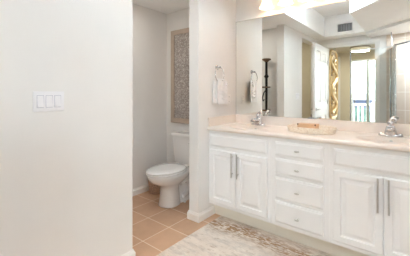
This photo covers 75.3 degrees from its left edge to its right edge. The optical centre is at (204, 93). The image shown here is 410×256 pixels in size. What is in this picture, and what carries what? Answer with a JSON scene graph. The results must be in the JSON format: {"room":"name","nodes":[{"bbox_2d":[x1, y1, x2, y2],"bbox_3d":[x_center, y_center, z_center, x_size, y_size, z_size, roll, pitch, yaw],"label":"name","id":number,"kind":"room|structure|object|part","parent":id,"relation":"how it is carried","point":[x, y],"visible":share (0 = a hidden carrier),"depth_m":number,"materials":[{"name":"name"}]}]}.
{"room":"bathroom","nodes":[
{"label":"bathroom","id":0,"kind":"room"},
{"bbox_2d":[0,0,235,255],"bbox_3d":[-0.401,0.075,2.303,0.127,2.390,2.296,0,0,39],"label":"wall","id":1,"kind":"structure","parent":0,"point":[66,176],"depth_m":1.71,"materials":[{"name":"paint"}]},
{"bbox_2d":[33,91,63,111],"bbox_3d":[-0.913,0.046,1.556,0.014,0.116,0.169,0,0,39],"label":"switch plate","id":2,"kind":"object","parent":1,"relation":"attached to","point":[42,100],"visible":1,"depth_m":1.55,"materials":[{"name":"white plastic"}]},
{"bbox_2d":[121,184,148,255],"bbox_3d":[-1.033,1.228,2.155,1.217,0.085,3.075,0,0,39],"label":"baseboard","id":3,"kind":"structure","parent":1,"relation":"attached to","point":[144,188],"depth_m":3.33,"materials":[{"name":"paint"}]},
{"bbox_2d":[187,205,214,222],"bbox_3d":[-0.301,1.228,3.167,1.084,0.085,0.581,0,0,39],"label":"baseboard","id":4,"kind":"structure","parent":1,"relation":"attached to","point":[205,214],"depth_m":2.67,"materials":[{"name":"paint"}]},
{"bbox_2d":[215,65,223,81],"bbox_3d":[0.146,-0.211,2.838,0.052,0.187,0.166,0,0,39],"label":"towel ring","id":5,"kind":"object","parent":1,"relation":"attached to","point":[216,66],"visible":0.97,"depth_m":2.83,"materials":[{"name":"silver metal"}]},
{"bbox_2d":[213,78,227,103],"bbox_3d":[0.170,-0.024,2.837,0.062,0.272,0.222,0,0,39],"label":"hand towel","id":6,"kind":"object","parent":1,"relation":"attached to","point":[220,92],"visible":0.99,"depth_m":2.82,"materials":[{"name":"white fabric"}]},
{"bbox_2d":[133,3,166,188],"bbox_3d":[-1.591,-0.115,2.528,0.120,2.770,3.195,0,0,39],"label":"wall","id":7,"kind":"structure","parent":0,"point":[149,25],"depth_m":3.47,"materials":[{"name":"paint"}]},
{"bbox_2d":[133,0,188,13],"bbox_3d":[-0.215,-1.350,1.573,3.460,0.460,3.438,0,0,39],"label":"ceiling","id":8,"kind":"structure","parent":0,"point":[164,6],"depth_m":3.34,"materials":[{"name":"paint"}]},
{"bbox_2d":[133,191,220,255],"bbox_3d":[-0.206,1.310,1.585,3.520,0.080,3.468,0,0,39],"label":"floor","id":9,"kind":"structure","parent":0,"point":[156,228],"depth_m":2.57,"materials":[{"name":"tile"}]},
{"bbox_2d":[148,180,159,194],"bbox_3d":[-0.630,1.154,3.407,0.210,0.230,0.209,0,0,39],"label":"trash can","id":10,"kind":"object","parent":9,"relation":"on","point":[154,189],"visible":0.24,"depth_m":3.33,"materials":[{"name":"brown"}]},
{"bbox_2d":[146,131,188,207],"bbox_3d":[-0.368,0.883,3.111,0.476,0.773,0.737,0,0,39],"label":"toilet","id":11,"kind":"object","parent":9,"relation":"on","point":[172,179],"visible":0.88,"depth_m":3.01,"materials":[{"name":"ceramic"}]},
{"bbox_3d":[-0.445,0.880,3.016,0.380,0.019,0.495,0,0,39],"label":"seat","id":12,"kind":"part","parent":11,"relation":"part of","materials":[{"name":"ceramic"}]},
{"bbox_3d":[-0.445,0.854,3.016,0.380,0.028,0.495,0,0,39],"label":"lid","id":13,"kind":"part","parent":11,"relation":"part of","materials":[{"name":"ceramic"}]},
{"bbox_3d":[-0.203,0.515,3.316,0.476,0.038,0.209,0,0,39],"label":"tank lid","id":14,"kind":"part","parent":11,"relation":"part of","materials":[{"name":"ceramic"}]},
{"bbox_3d":[-0.200,0.710,3.319,0.450,0.350,0.190,0,0,39],"label":"tank","id":15,"kind":"part","parent":11,"relation":"part of","materials":[{"name":"ceramic"}]},
{"bbox_2d":[209,130,275,234],"bbox_3d":[0.456,0.824,2.714,0.689,0.892,0.574,0,0,39],"label":"base cabinet","id":16,"kind":"object","parent":9,"relation":"on","point":[239,164],"visible":0.84,"depth_m":2.50,"materials":[{"name":"paint"}]},
{"bbox_3d":[0.174,0.834,2.631,0.309,0.531,0.019,0,0,39],"label":"door","id":17,"kind":"part","parent":16,"relation":"part of","materials":[{"name":"paint"}]},
{"bbox_3d":[0.255,0.687,2.532,0.011,0.230,0.037,0,0,39],"label":"handle","id":18,"kind":"part","parent":16,"relation":"part of","materials":[{"name":"silver metal"}]},
{"bbox_3d":[0.300,0.473,2.529,0.633,0.120,0.019,0,0,39],"label":"false drawer","id":19,"kind":"part","parent":16,"relation":"part of","materials":[{"name":"paint"}]},
{"bbox_3d":[0.422,0.834,2.431,0.321,0.531,0.019,0,0,39],"label":"door","id":20,"kind":"part","parent":16,"relation":"part of","materials":[{"name":"paint"}]},
{"bbox_2d":[207,114,409,151],"bbox_3d":[0.927,0.366,2.347,1.884,0.236,0.556,0,0,39],"label":"countertop","id":21,"kind":"structure","parent":16,"relation":"on","point":[349,133],"depth_m":2.31,"materials":[{"name":"stone"}]},
{"bbox_2d":[229,125,268,129],"bbox_3d":[0.439,0.413,2.694,0.432,0.142,0.308,0,0,39],"label":"sink basin","id":22,"kind":"object","parent":21,"relation":"in","point":[248,127],"depth_m":2.83,"materials":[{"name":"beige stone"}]},
{"bbox_2d":[251,111,264,125],"bbox_3d":[0.541,0.264,2.821,0.164,0.150,0.155,0,0,39],"label":"faucet","id":23,"kind":"object","parent":21,"relation":"on","point":[257,121],"visible":1,"depth_m":2.83,"materials":[{"name":"silver metal"}]},
{"bbox_3d":[0.530,0.286,2.806,0.060,0.044,0.118,0,0,39],"label":"spout","id":24,"kind":"part","parent":23,"relation":"part of","materials":[{"name":"silver metal"}]},
{"bbox_2d":[287,124,336,134],"bbox_3d":[0.933,0.313,2.338,0.412,0.051,0.314,0,0,39],"label":"woven tray","id":25,"kind":"object","parent":21,"relation":"on","point":[323,129],"visible":0.87,"depth_m":2.22,"materials":[{"name":"wicker"}]},
{"bbox_2d":[297,123,318,128],"bbox_3d":[0.914,0.297,2.358,0.166,0.064,0.096,0,0,39],"label":"wooden box","id":26,"kind":"object","parent":25,"relation":"in","point":[303,125],"visible":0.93,"depth_m":2.33,"materials":[{"name":"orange wood"}]},
{"bbox_3d":[0.915,0.272,2.359,0.166,0.010,0.094,0,0,39],"label":"lid","id":27,"kind":"part","parent":26,"relation":"part of","materials":[{"name":"beige wood"}]},
{"bbox_2d":[355,136,409,143],"bbox_3d":[1.351,0.413,1.958,0.432,0.142,0.308,0,0,39],"label":"sink basin","id":28,"kind":"object","parent":21,"relation":"in","point":[382,139],"depth_m":2.08,"materials":[{"name":"beige stone"}]},
{"bbox_2d":[378,117,402,136],"bbox_3d":[1.453,0.264,2.084,0.164,0.150,0.155,0,0,39],"label":"faucet","id":29,"kind":"object","parent":21,"relation":"on","point":[390,130],"visible":1,"depth_m":2.10,"materials":[{"name":"silver metal"}]},
{"bbox_3d":[1.442,0.286,2.070,0.060,0.044,0.118,0,0,39],"label":"spout","id":30,"kind":"part","parent":29,"relation":"part of","materials":[{"name":"silver metal"}]},
{"bbox_3d":[1.485,0.331,2.123,0.164,0.018,0.054,0,0,39],"label":"plate","id":31,"kind":"part","parent":29,"relation":"part of","materials":[{"name":"silver metal"}]},
{"bbox_3d":[1.494,0.225,2.116,0.071,0.072,0.048,0,0,39],"label":"lever handle","id":32,"kind":"part","parent":29,"relation":"part of","materials":[{"name":"silver metal"}]},
{"bbox_2d":[156,216,333,255],"bbox_3d":[0.288,1.265,1.607,1.620,0.008,1.623,0,0,39],"label":"area rug","id":33,"kind":"object","parent":9,"relation":"on","point":[223,236],"visible":1,"depth_m":2.22,"materials":[{"name":"beige fabric"}]},
{"bbox_2d":[271,137,331,253],"bbox_3d":[0.910,0.824,2.353,0.471,0.892,0.566,0,0,39],"label":"base cabinet","id":34,"kind":"object","parent":9,"relation":"on","point":[299,168],"visible":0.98,"depth_m":2.15,"materials":[{"name":"paint"}]},
{"bbox_3d":[0.755,1.010,2.162,0.394,0.181,0.019,0,0,39],"label":"drawer","id":35,"kind":"part","parent":34,"relation":"part of","materials":[{"name":"paint"}]},
{"bbox_3d":[0.755,0.804,2.162,0.394,0.183,0.019,0,0,39],"label":"drawer","id":36,"kind":"part","parent":34,"relation":"part of","materials":[{"name":"paint"}]},
{"bbox_3d":[0.755,0.621,2.162,0.394,0.133,0.019,0,0,39],"label":"drawer","id":37,"kind":"part","parent":34,"relation":"part of","materials":[{"name":"paint"}]},
{"bbox_3d":[0.755,0.469,2.162,0.394,0.116,0.019,0,0,39],"label":"drawer","id":38,"kind":"part","parent":34,"relation":"part of","materials":[{"name":"paint"}]},
{"bbox_2d":[329,144,409,255],"bbox_3d":[1.361,0.824,1.984,0.693,0.892,0.574,0,0,39],"label":"base cabinet","id":39,"kind":"object","parent":9,"relation":"on","point":[369,188],"visible":0.92,"depth_m":1.85,"materials":[{"name":"paint"}]},
{"bbox_3d":[1.086,0.834,1.895,0.312,0.531,0.019,0,0,39],"label":"door","id":40,"kind":"part","parent":39,"relation":"part of","materials":[{"name":"paint"}]},
{"bbox_3d":[1.209,0.473,1.796,0.627,0.120,0.019,0,0,39],"label":"false drawer","id":41,"kind":"part","parent":39,"relation":"part of","materials":[{"name":"paint"}]},
{"bbox_3d":[1.168,0.687,1.794,0.011,0.230,0.037,0,0,39],"label":"handle","id":42,"kind":"part","parent":39,"relation":"part of","materials":[{"name":"silver metal"}]},
{"bbox_3d":[1.216,0.687,1.755,0.011,0.230,0.037,0,0,39],"label":"handle","id":43,"kind":"part","parent":39,"relation":"part of","materials":[{"name":"silver metal"}]},
{"bbox_3d":[1.331,0.834,1.697,0.312,0.531,0.019,0,0,39],"label":"door","id":44,"kind":"part","parent":39,"relation":"part of","materials":[{"name":"paint"}]},
{"bbox_2d":[167,8,188,162],"bbox_3d":[-0.182,-0.115,3.522,1.063,2.770,0.120,0,0,39],"label":"wall","id":45,"kind":"structure","parent":0,"point":[177,20],"depth_m":3.68,"materials":[{"name":"paint"}]},
{"bbox_2d":[171,28,188,123],"bbox_3d":[-0.220,-0.230,3.454,0.620,1.245,0.032,0,0,39],"label":"framed panel","id":46,"kind":"object","parent":45,"relation":"attached to","point":[179,38],"visible":0.44,"depth_m":3.54,"materials":[{"name":"brown wood"}]},
{"bbox_3d":[-0.216,-0.230,3.459,0.496,1.121,0.018,0,0,39],"label":"shell panel","id":47,"kind":"part","parent":46,"relation":"part of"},
{"bbox_2d":[236,0,397,123],"bbox_3d":[1.240,-0.115,2.530,2.397,2.770,0.120,0,0,39],"label":"wall","id":48,"kind":"structure","parent":0,"point":[245,9],"depth_m":2.91,"materials":[{"name":"paint"}]},
{"bbox_2d":[259,0,273,9],"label":"vanity light","id":49,"kind":"object","parent":48,"relation":"attached to","point":[266,5],"depth_m":2.79,"materials":[{"name":"white glass"}]},
{"bbox_3d":[0.652,-0.981,2.819,0.152,0.145,0.152,0,0,39],"label":"lamp shade","id":50,"kind":"part","parent":49,"relation":"part of","materials":[{"name":"white glass"}]},
{"bbox_2d":[278,0,292,5],"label":"vanity light","id":51,"kind":"object","parent":48,"relation":"attached to","point":[282,2],"depth_m":2.73,"materials":[{"name":"white glass"}]},
{"bbox_3d":[0.815,-0.981,2.688,0.152,0.145,0.152,0,0,39],"label":"lamp shade","id":52,"kind":"part","parent":51,"relation":"part of","materials":[{"name":"white glass"}]},
{"bbox_2d":[236,0,409,123],"bbox_3d":[1.100,-0.300,2.561,1.884,1.092,0.007,0,0,39],"label":"wall mirror","id":53,"kind":"object","parent":48,"relation":"attached to","point":[348,60],"visible":1,"depth_m":2.50,"materials":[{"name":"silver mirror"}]},
{"bbox_2d":[236,114,409,135],"bbox_3d":[1.096,0.294,2.555,1.884,0.092,0.020,0,0,39],"label":"backsplash","id":54,"kind":"structure","parent":48,"relation":"attached to","point":[353,126],"depth_m":2.44,"materials":[{"name":"stone"}]}
]}

